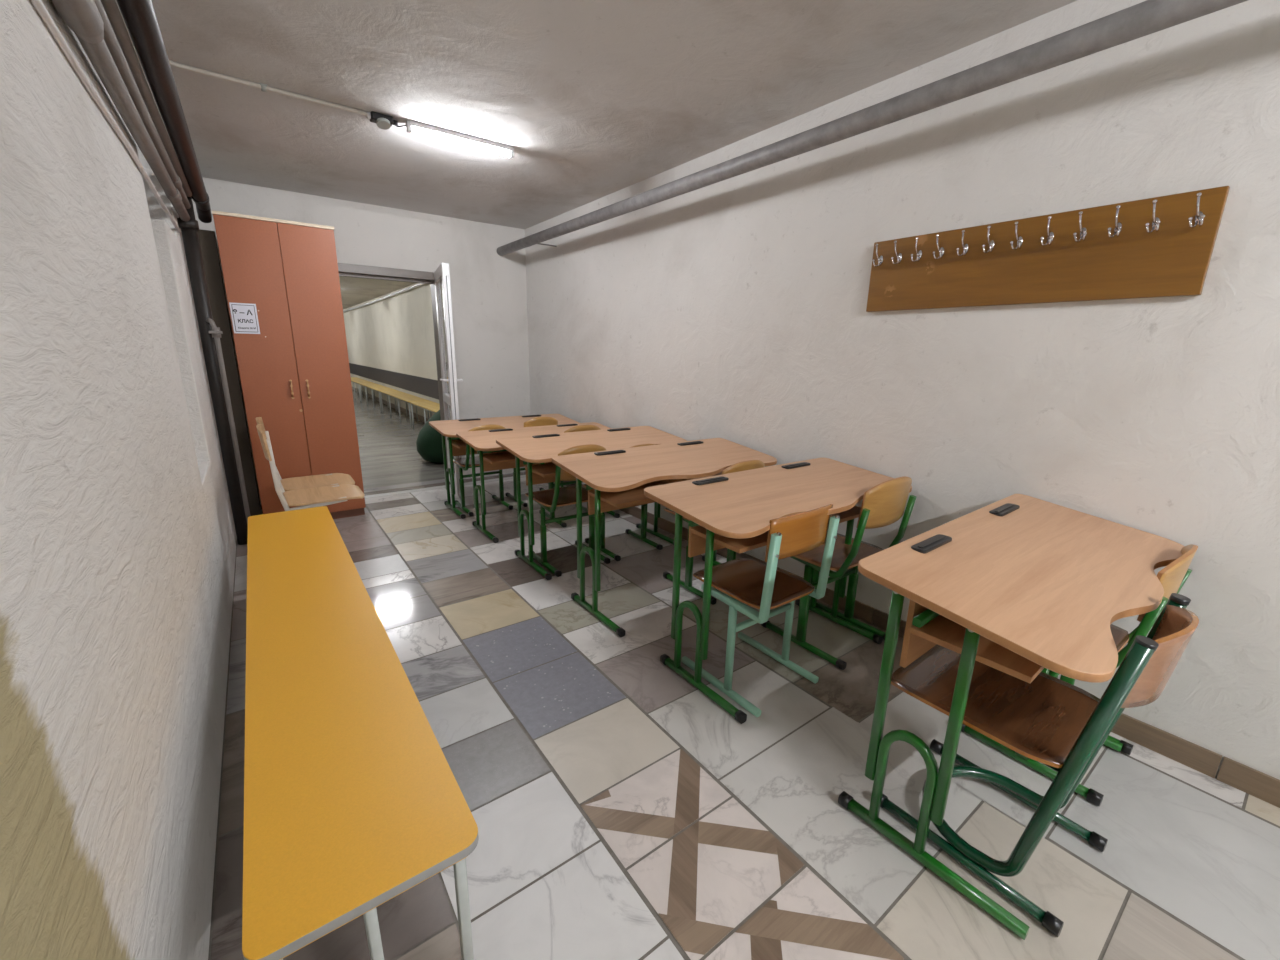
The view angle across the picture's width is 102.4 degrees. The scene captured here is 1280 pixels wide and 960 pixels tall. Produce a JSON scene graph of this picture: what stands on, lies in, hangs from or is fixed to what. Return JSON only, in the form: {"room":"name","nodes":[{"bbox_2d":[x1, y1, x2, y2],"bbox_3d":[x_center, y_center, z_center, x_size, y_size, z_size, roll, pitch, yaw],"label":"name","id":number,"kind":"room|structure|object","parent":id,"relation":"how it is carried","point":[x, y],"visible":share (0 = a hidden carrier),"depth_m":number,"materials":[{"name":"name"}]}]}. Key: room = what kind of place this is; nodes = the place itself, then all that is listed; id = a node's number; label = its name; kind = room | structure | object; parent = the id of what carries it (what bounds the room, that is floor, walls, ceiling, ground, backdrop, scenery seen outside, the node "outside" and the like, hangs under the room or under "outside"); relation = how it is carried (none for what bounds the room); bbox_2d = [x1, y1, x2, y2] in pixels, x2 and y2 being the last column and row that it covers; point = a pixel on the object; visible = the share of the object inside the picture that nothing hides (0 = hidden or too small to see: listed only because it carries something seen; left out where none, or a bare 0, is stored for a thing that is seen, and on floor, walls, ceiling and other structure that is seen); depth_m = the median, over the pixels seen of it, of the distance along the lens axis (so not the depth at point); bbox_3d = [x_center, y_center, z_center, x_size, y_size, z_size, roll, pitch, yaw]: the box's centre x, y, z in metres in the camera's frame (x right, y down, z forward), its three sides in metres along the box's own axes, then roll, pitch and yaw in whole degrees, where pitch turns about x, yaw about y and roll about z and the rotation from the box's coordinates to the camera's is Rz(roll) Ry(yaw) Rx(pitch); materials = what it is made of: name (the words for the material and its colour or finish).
{"room":"classroom","nodes":[
{"label":"classroom","id":0,"kind":"room"},
{"bbox_2d":[0,0,236,959],"bbox_3d":[0.706,0.456,-1.640,0.370,2.600,14.420,-9,17,-35],"label":"wall","id":1,"kind":"structure","parent":0,"point":[118,538],"depth_m":0.90,"materials":[{"name":"paint"}]},
{"bbox_2d":[30,0,180,232],"bbox_3d":[1.234,-0.068,-2.161,0.020,0.036,13.000,-9,17,-35],"label":"conduit","id":2,"kind":"object","parent":1,"relation":"attached to","point":[38,5],"visible":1,"depth_m":1.28,"materials":[{"name":"plastic"}]},
{"bbox_2d":[51,0,189,220],"bbox_3d":[1.248,-0.168,-2.151,0.072,0.082,13.200,-9,17,-35],"label":"pipe","id":3,"kind":"object","parent":1,"relation":"attached to","point":[83,17],"visible":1,"depth_m":1.37,"materials":[{"name":"grey metal"}]},
{"bbox_2d":[94,0,190,208],"bbox_3d":[1.262,-0.230,-2.157,0.049,0.056,13.200,-9,17,-35],"label":"pipe","id":4,"kind":"object","parent":1,"relation":"attached to","point":[110,39],"visible":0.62,"depth_m":1.62,"materials":[{"name":"grey metal"}]},
{"bbox_2d":[177,195,249,544],"bbox_3d":[-2.654,-0.666,3.229,0.192,2.280,0.096,12,18,38],"label":"riser pipe","id":5,"kind":"object","parent":1,"relation":"attached to","point":[210,334],"visible":0.8,"depth_m":3.24,"materials":[{"name":"black metal"}]},
{"bbox_2d":[192,177,530,504],"bbox_3d":[-2.418,-1.198,4.711,2.940,2.600,0.140,-9,17,-35],"label":"wall","id":6,"kind":"structure","parent":0,"point":[489,289],"depth_m":4.96,"materials":[{"name":"grey paint"}]},
{"bbox_2d":[338,263,447,467],"bbox_3d":[-2.292,-0.920,4.848,0.930,2.000,0.150,-9,17,-35],"label":"door frame","id":7,"kind":"structure","parent":6,"relation":"in","point":[345,270],"depth_m":4.67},
{"bbox_2d":[434,263,462,496],"bbox_3d":[-1.754,-0.886,4.735,0.188,1.990,0.654,-6,16,-26],"label":"door leaf","id":8,"kind":"structure","parent":7,"relation":"attached to","point":[449,379],"depth_m":4.51,"materials":[{"name":"white plastic"}]},
{"bbox_2d":[339,276,415,309],"bbox_3d":[-7.359,-3.906,10.456,3.990,0.150,15.780,-9,17,-35],"label":"ceiling","id":9,"kind":"structure","parent":0,"point":[354,291],"depth_m":9.60,"materials":[{"name":"paint"}]},
{"bbox_2d":[115,0,1076,228],"bbox_3d":[1.935,-0.943,-1.209,3.210,0.150,14.620,-9,17,-35],"label":"ceiling","id":10,"kind":"structure","parent":0,"point":[593,100],"depth_m":2.30,"materials":[{"name":"paint"}]},
{"bbox_2d":[133,46,405,126],"bbox_3d":[-1.678,-1.841,2.456,1.103,0.038,0.079,-11,18,-39],"label":"cable conduit","id":11,"kind":"object","parent":10,"relation":"attached to","point":[264,88],"visible":0.93,"depth_m":2.40,"materials":[{"name":"white plastic"}]},
{"bbox_2d":[366,111,397,129],"bbox_3d":[-1.345,-1.877,2.697,0.147,0.062,0.086,-9,17,-35],"label":"junction box","id":12,"kind":"object","parent":10,"relation":"attached to","point":[383,121],"visible":1,"depth_m":2.68,"materials":[{"name":"black plastic"}]},
{"bbox_2d":[406,120,513,158],"bbox_3d":[-1.009,-1.936,2.940,0.604,0.052,0.054,-9,17,-35],"label":"lamp","id":13,"kind":"object","parent":10,"relation":"attached to","point":[413,127],"visible":1,"depth_m":2.91,"materials":[{"name":"white plastic"}]},
{"bbox_2d":[208,389,1279,959],"bbox_3d":[-3.153,-0.003,5.355,4.090,0.061,30.478,-9,17,-35],"label":"floor","id":14,"kind":"structure","parent":0,"point":[619,811],"depth_m":1.59,"materials":[{"name":"tile"}]},
{"bbox_2d":[198,229,261,515],"bbox_3d":[-2.845,-0.621,3.547,0.155,2.030,0.030,-9,17,-35],"label":"board","id":15,"kind":"object","parent":14,"relation":"on","point":[207,238],"visible":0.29,"depth_m":3.50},
{"bbox_2d":[212,210,365,518],"bbox_3d":[-2.603,-0.762,3.903,0.674,2.140,0.562,-9,17,-35],"label":"wardrobe","id":16,"kind":"object","parent":14,"relation":"on","point":[295,376],"visible":0.94,"depth_m":3.65,"materials":[{"name":"wood"}]},
{"bbox_2d":[229,302,259,333],"bbox_3d":[-2.652,-1.084,3.458,0.142,0.196,0.003,-9,17,-35],"label":"paper notice","id":17,"kind":"object","parent":16,"relation":"attached to","point":[244,316],"visible":1,"depth_m":3.46,"materials":[{"name":"white paper"}]},
{"bbox_2d":[256,417,354,490],"bbox_3d":[-2.131,0.028,3.343,0.473,0.883,0.371,-9,17,-35],"label":"chair","id":18,"kind":"object","parent":14,"relation":"on","point":[302,482],"visible":0.42,"depth_m":3.35,"materials":[{"name":"beige wood"}]},
{"bbox_2d":[256,424,364,510],"bbox_3d":[-1.919,0.103,3.062,0.473,0.883,0.371,-9,17,-35],"label":"chair","id":19,"kind":"object","parent":14,"relation":"on","point":[312,497],"visible":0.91,"depth_m":2.98,"materials":[{"name":"beige wood"}]},
{"bbox_2d":[242,506,478,959],"bbox_3d":[-1.174,0.644,1.875,0.356,0.450,2.495,-9,17,-35],"label":"bench","id":20,"kind":"object","parent":14,"relation":"on","point":[353,800],"visible":1,"depth_m":1.12,"materials":[{"name":"yellow laminate"}]},
{"bbox_2d":[351,377,373,400],"bbox_3d":[-7.440,-2.418,13.597,0.340,0.450,2.500,-9,17,-35],"label":"bench","id":21,"kind":"object","parent":14,"relation":"on","point":[356,380],"visible":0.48,"depth_m":13.23,"materials":[{"name":"yellow laminate"}]},
{"bbox_2d":[358,383,396,411],"bbox_3d":[-5.934,-1.890,11.608,0.340,0.450,2.500,-9,17,-35],"label":"bench","id":22,"kind":"object","parent":14,"relation":"on","point":[373,386],"visible":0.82,"depth_m":11.39,"materials":[{"name":"yellow laminate"}]},
{"bbox_2d":[379,390,428,427],"bbox_3d":[-4.428,-1.361,9.620,0.340,0.450,2.500,-9,17,-35],"label":"bench","id":23,"kind":"object","parent":14,"relation":"on","point":[398,395],"visible":0.84,"depth_m":9.43,"materials":[{"name":"yellow laminate"}]},
{"bbox_2d":[409,401,439,428],"bbox_3d":[-2.923,-0.833,7.631,0.340,0.450,2.500,-9,17,-35],"label":"bench","id":24,"kind":"object","parent":14,"relation":"on","point":[433,407],"visible":0.36,"depth_m":8.06,"materials":[{"name":"yellow laminate"}]},
{"bbox_2d":[416,410,443,463],"bbox_3d":[-2.312,-0.601,6.170,0.710,0.736,0.710,14,19,41],"label":"beanbag","id":25,"kind":"object","parent":14,"relation":"on","point":[429,440],"visible":0.23,"depth_m":5.91,"materials":[{"name":"green fabric"}]},
{"bbox_2d":[453,424,512,515],"bbox_3d":[-1.353,-0.132,4.360,0.381,0.736,0.499,-9,17,-35],"label":"chair","id":26,"kind":"object","parent":14,"relation":"on","point":[464,463],"visible":0.48,"depth_m":4.29,"materials":[{"name":"green metal"}]},
{"bbox_2d":[429,414,578,518],"bbox_3d":[-1.127,-0.159,4.489,1.200,0.734,0.500,-9,17,-35],"label":"school desk","id":27,"kind":"object","parent":14,"relation":"on","point":[448,428],"visible":0.38,"depth_m":4.31,"materials":[{"name":"brown wood"}]},
{"bbox_2d":[452,440,465,448],"bbox_3d":[-1.322,-0.356,4.302,0.460,0.105,0.270,-9,17,-35],"label":"shelf","id":28,"kind":"object","parent":27,"relation":"attached to","point":[460,444],"depth_m":4.20,"materials":[{"name":"brown wood"}]},
{"bbox_2d":[458,418,480,420],"bbox_3d":[-1.456,-0.515,4.402,0.185,0.014,0.042,-9,17,-35],"label":"tray","id":29,"kind":"object","parent":27,"relation":"on","point":[476,419],"depth_m":4.39,"materials":[{"name":"black plastic"}]},
{"bbox_2d":[522,415,540,416],"bbox_3d":[-0.997,-0.588,4.731,0.185,0.014,0.042,-9,17,-35],"label":"tray","id":30,"kind":"object","parent":27,"relation":"on","point":[524,415],"depth_m":4.72,"materials":[{"name":"black plastic"}]},
{"bbox_2d":[505,417,557,506],"bbox_3d":[-0.973,-0.209,4.627,0.381,0.772,0.499,-9,17,-35],"label":"chair","id":31,"kind":"object","parent":14,"relation":"on","point":[538,421],"visible":0.12,"depth_m":4.42,"materials":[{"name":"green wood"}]},
{"bbox_2d":[456,422,619,542],"bbox_3d":[-0.733,-0.028,4.015,1.200,0.726,0.500,-9,17,-35],"label":"school desk","id":32,"kind":"object","parent":14,"relation":"on","point":[492,456],"visible":0.46,"depth_m":3.81,"materials":[{"name":"brown wood"}]},
{"bbox_2d":[489,428,512,431],"bbox_3d":[-1.062,-0.380,3.929,0.185,0.014,0.042,-9,17,-35],"label":"tray","id":33,"kind":"object","parent":32,"relation":"on","point":[509,429],"depth_m":3.91,"materials":[{"name":"black plastic"}]},
{"bbox_2d":[483,452,522,463],"bbox_3d":[-0.916,-0.219,3.806,0.468,0.105,0.270,-9,17,-35],"label":"shelf","id":34,"kind":"object","parent":32,"relation":"attached to","point":[493,457],"depth_m":3.72,"materials":[{"name":"brown wood"}]},
{"bbox_2d":[557,424,577,426],"bbox_3d":[-0.602,-0.454,4.257,0.185,0.014,0.042,-9,17,-35],"label":"tray","id":35,"kind":"object","parent":32,"relation":"on","point":[562,425],"depth_m":4.24,"materials":[{"name":"black plastic"}]},
{"bbox_2d":[525,444,609,576],"bbox_3d":[-0.469,0.129,3.277,0.391,0.792,0.499,-9,17,-35],"label":"chair","id":36,"kind":"object","parent":14,"relation":"on","point":[549,499],"visible":0.6,"depth_m":3.20,"materials":[{"name":"green metal"}]},
{"bbox_2d":[539,425,600,526],"bbox_3d":[-0.565,-0.083,4.136,0.381,0.782,0.499,-9,17,-35],"label":"chair","id":37,"kind":"object","parent":14,"relation":"on","point":[551,515],"visible":0.1,"depth_m":3.97,"materials":[{"name":"brown wood"}]},
{"bbox_2d":[496,426,686,579],"bbox_3d":[-0.279,0.095,3.437,1.200,0.785,0.508,-9,17,-35],"label":"school desk","id":38,"kind":"object","parent":14,"relation":"on","point":[536,452],"visible":0.57,"depth_m":3.27,"materials":[{"name":"brown wood"}]},
{"bbox_2d":[525,463,555,476],"bbox_3d":[-0.457,-0.122,3.231,0.450,0.105,0.270,-9,17,-35],"label":"shelf","id":39,"kind":"object","parent":38,"relation":"attached to","point":[546,469],"depth_m":3.16,"materials":[{"name":"brown wood"}]},
{"bbox_2d":[532,434,559,437],"bbox_3d":[-0.610,-0.287,3.347,0.185,0.014,0.042,-9,17,-35],"label":"tray","id":40,"kind":"object","parent":38,"relation":"on","point":[547,435],"depth_m":3.33,"materials":[{"name":"black plastic"}]},
{"bbox_2d":[607,428,630,430],"bbox_3d":[-0.150,-0.360,3.676,0.185,0.014,0.042,-9,17,-35],"label":"tray","id":41,"kind":"object","parent":38,"relation":"on","point":[616,429],"depth_m":3.67,"materials":[{"name":"black plastic"}]},
{"bbox_2d":[583,444,662,560],"bbox_3d":[-0.123,0.090,3.530,0.391,0.756,0.499,-9,17,-35],"label":"chair","id":42,"kind":"object","parent":14,"relation":"on","point":[642,536],"visible":0.14,"depth_m":3.58,"materials":[{"name":"green metal"}]},
{"bbox_2d":[552,438,776,636],"bbox_3d":[0.170,0.244,2.834,1.200,0.806,0.500,-9,17,-35],"label":"school desk","id":43,"kind":"object","parent":14,"relation":"on","point":[615,479],"visible":0.79,"depth_m":2.62,"materials":[{"name":"brown wood"}]},
{"bbox_2d":[594,450,625,455],"bbox_3d":[-0.159,-0.146,2.739,0.185,0.014,0.042,-9,17,-35],"label":"tray","id":44,"kind":"object","parent":43,"relation":"on","point":[611,452],"depth_m":2.72,"materials":[{"name":"black plastic"}]},
{"bbox_2d":[588,479,687,507],"bbox_3d":[-0.008,0.023,2.635,0.440,0.105,0.270,-9,17,-35],"label":"shelf","id":45,"kind":"object","parent":43,"relation":"attached to","point":[636,495],"depth_m":2.57,"materials":[{"name":"brown wood"}]},
{"bbox_2d":[677,441,703,445],"bbox_3d":[0.301,-0.220,3.067,0.185,0.014,0.042,-9,17,-35],"label":"tray","id":46,"kind":"object","parent":43,"relation":"on","point":[690,443],"depth_m":3.05,"materials":[{"name":"black plastic"}]},
{"bbox_2d":[663,460,764,604],"bbox_3d":[0.419,0.227,2.976,0.391,0.782,0.499,-9,17,-35],"label":"chair","id":47,"kind":"object","parent":14,"relation":"on","point":[750,464],"visible":0.12,"depth_m":2.90,"materials":[{"name":"green metal"}]},
{"bbox_2d":[681,504,839,716],"bbox_3d":[0.472,0.447,2.105,0.380,0.773,0.452,-9,17,-35],"label":"chair","id":48,"kind":"object","parent":14,"relation":"on","point":[738,583],"visible":0.96,"depth_m":2.00,"materials":[{"name":"green metal"}]},
{"bbox_2d":[644,458,911,723],"bbox_3d":[0.626,0.395,2.265,1.200,0.809,0.500,-9,17,-35],"label":"school desk","id":49,"kind":"object","parent":14,"relation":"on","point":[734,511],"visible":0.73,"depth_m":2.07,"materials":[{"name":"brown wood"}]},
{"bbox_2d":[692,476,728,484],"bbox_3d":[0.297,0.003,2.168,0.185,0.014,0.042,-9,17,-35],"label":"tray","id":50,"kind":"object","parent":49,"relation":"on","point":[718,479],"depth_m":2.16,"materials":[{"name":"black plastic"}]},
{"bbox_2d":[690,526,767,552],"bbox_3d":[0.451,0.159,2.070,0.425,0.105,0.270,-9,17,-35],"label":"shelf","id":51,"kind":"object","parent":49,"relation":"attached to","point":[746,544],"depth_m":1.94,"materials":[{"name":"brown wood"}]},
{"bbox_2d":[781,462,809,468],"bbox_3d":[0.757,-0.071,2.497,0.185,0.014,0.042,-9,17,-35],"label":"tray","id":52,"kind":"object","parent":49,"relation":"on","point":[798,465],"depth_m":2.48,"materials":[{"name":"black plastic"}]},
{"bbox_2d":[831,506,860,522],"bbox_3d":[0.810,0.102,2.327,0.425,0.105,0.270,-9,17,-35],"label":"shelf","id":53,"kind":"object","parent":49,"relation":"attached to","point":[853,513],"depth_m":2.28,"materials":[{"name":"brown wood"}]},
{"bbox_2d":[760,476,916,669],"bbox_3d":[0.919,0.346,2.425,0.431,0.836,0.499,-9,17,-35],"label":"chair","id":54,"kind":"object","parent":14,"relation":"on","point":[884,504],"visible":0.67,"depth_m":2.31,"materials":[{"name":"green metal"}]},
{"bbox_2d":[838,494,1184,939],"bbox_3d":[1.160,0.573,1.578,1.200,0.816,0.503,-10,18,-37],"label":"school desk","id":55,"kind":"object","parent":14,"relation":"on","point":[1019,586],"visible":0.94,"depth_m":1.34,"materials":[{"name":"brown wood"}]},
{"bbox_2d":[911,534,951,553],"bbox_3d":[0.833,0.180,1.470,0.185,0.014,0.042,-10,18,-37],"label":"tray","id":56,"kind":"object","parent":55,"relation":"on","point":[930,543],"depth_m":1.46,"materials":[{"name":"black plastic"}]},
{"bbox_2d":[910,615,1043,682],"bbox_3d":[0.975,0.353,1.387,0.442,0.105,0.270,-10,18,-37],"label":"shelf","id":57,"kind":"object","parent":55,"relation":"attached to","point":[940,630],"depth_m":1.29,"materials":[{"name":"brown wood"}]},
{"bbox_2d":[989,503,1019,516],"bbox_3d":[1.283,0.103,1.811,0.185,0.014,0.042,-10,18,-37],"label":"tray","id":58,"kind":"object","parent":55,"relation":"on","point":[1000,509],"depth_m":1.80,"materials":[{"name":"black plastic"}]},
{"bbox_2d":[880,593,1198,936],"bbox_3d":[1.024,0.633,1.405,0.421,0.784,0.541,-9,17,-35],"label":"chair","id":59,"kind":"object","parent":14,"relation":"on","point":[1053,722],"visible":0.86,"depth_m":1.32,"materials":[{"name":"brown wood"}]},
{"bbox_2d":[961,544,1197,805],"bbox_3d":[1.435,0.538,1.763,0.401,0.806,0.499,-9,17,-35],"label":"chair","id":60,"kind":"object","parent":14,"relation":"on","point":[1174,575],"visible":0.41,"depth_m":1.59,"materials":[{"name":"green metal"}]},
{"bbox_2d":[343,0,1279,779],"bbox_3d":[-1.535,-1.534,6.123,0.200,2.600,30.000,-9,17,-35],"label":"wall","id":61,"kind":"structure","parent":0,"point":[733,309],"depth_m":2.02,"materials":[{"name":"white paint"}]},
{"bbox_2d":[343,283,423,311],"bbox_3d":[-5.896,-3.958,11.396,0.054,0.074,15.420,-9,17,-35],"label":"pipe","id":62,"kind":"object","parent":61,"relation":"attached to","point":[418,284],"visible":0.49,"depth_m":10.09,"materials":[{"name":"white plastic"}]},
{"bbox_2d":[352,386,427,421],"bbox_3d":[-5.909,-1.799,11.998,0.012,0.090,15.560,-9,17,-35],"label":"baseboard","id":63,"kind":"structure","parent":61,"relation":"attached to","point":[420,417],"depth_m":11.27,"materials":[{"name":"brown wood"}]},
{"bbox_2d":[349,363,438,399],"bbox_3d":[-5.895,-2.381,11.854,0.006,0.310,15.560,-9,17,-35],"label":"trim","id":64,"kind":"structure","parent":61,"relation":"attached to","point":[420,385],"depth_m":10.52,"materials":[{"name":"paint"}]},
{"bbox_2d":[497,0,1247,255],"bbox_3d":[2.912,-0.806,-0.374,0.306,0.089,14.270,-9,17,-35],"label":"ceiling pipe","id":65,"kind":"object","parent":61,"relation":"attached to","point":[1147,17],"visible":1,"depth_m":1.83,"materials":[{"name":"grey metal"}]},
{"bbox_2d":[563,481,1279,807],"bbox_3d":[0.693,0.519,3.280,0.012,0.085,6.478,-9,17,-35],"label":"baseboard","id":66,"kind":"structure","parent":61,"relation":"attached to","point":[1258,784],"depth_m":1.78,"materials":[{"name":"brown tile"}]},
{"bbox_2d":[866,186,1229,311],"bbox_3d":[1.381,-0.825,1.958,0.077,0.302,1.096,-9,17,-35],"label":"coat rack","id":67,"kind":"object","parent":61,"relation":"attached to","point":[1162,246],"visible":1,"depth_m":1.83,"materials":[{"name":"brown wood"}]},
{"bbox_3d":[6.168,1.788,-6.522,3.210,2.600,0.200,-9,17,-35],"label":"wall","id":68,"kind":"structure","parent":0,"visible":0},
{"bbox_2d":[101,0,191,196],"bbox_3d":[1.276,-0.295,-2.163,0.040,0.052,13.200,-9,17,-35],"label":"pipe","id":69,"kind":"object","parent":68,"relation":"attached to","point":[111,8],"visible":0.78,"depth_m":1.66,"materials":[{"name":"grey metal"}]},
{"bbox_2d":[116,0,211,222],"bbox_3d":[1.147,-0.365,-1.913,0.086,0.132,13.771,-9,17,-35],"label":"pipe","id":70,"kind":"object","parent":68,"relation":"attached to","point":[139,16],"visible":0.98,"depth_m":1.73,"materials":[{"name":"brown metal"}]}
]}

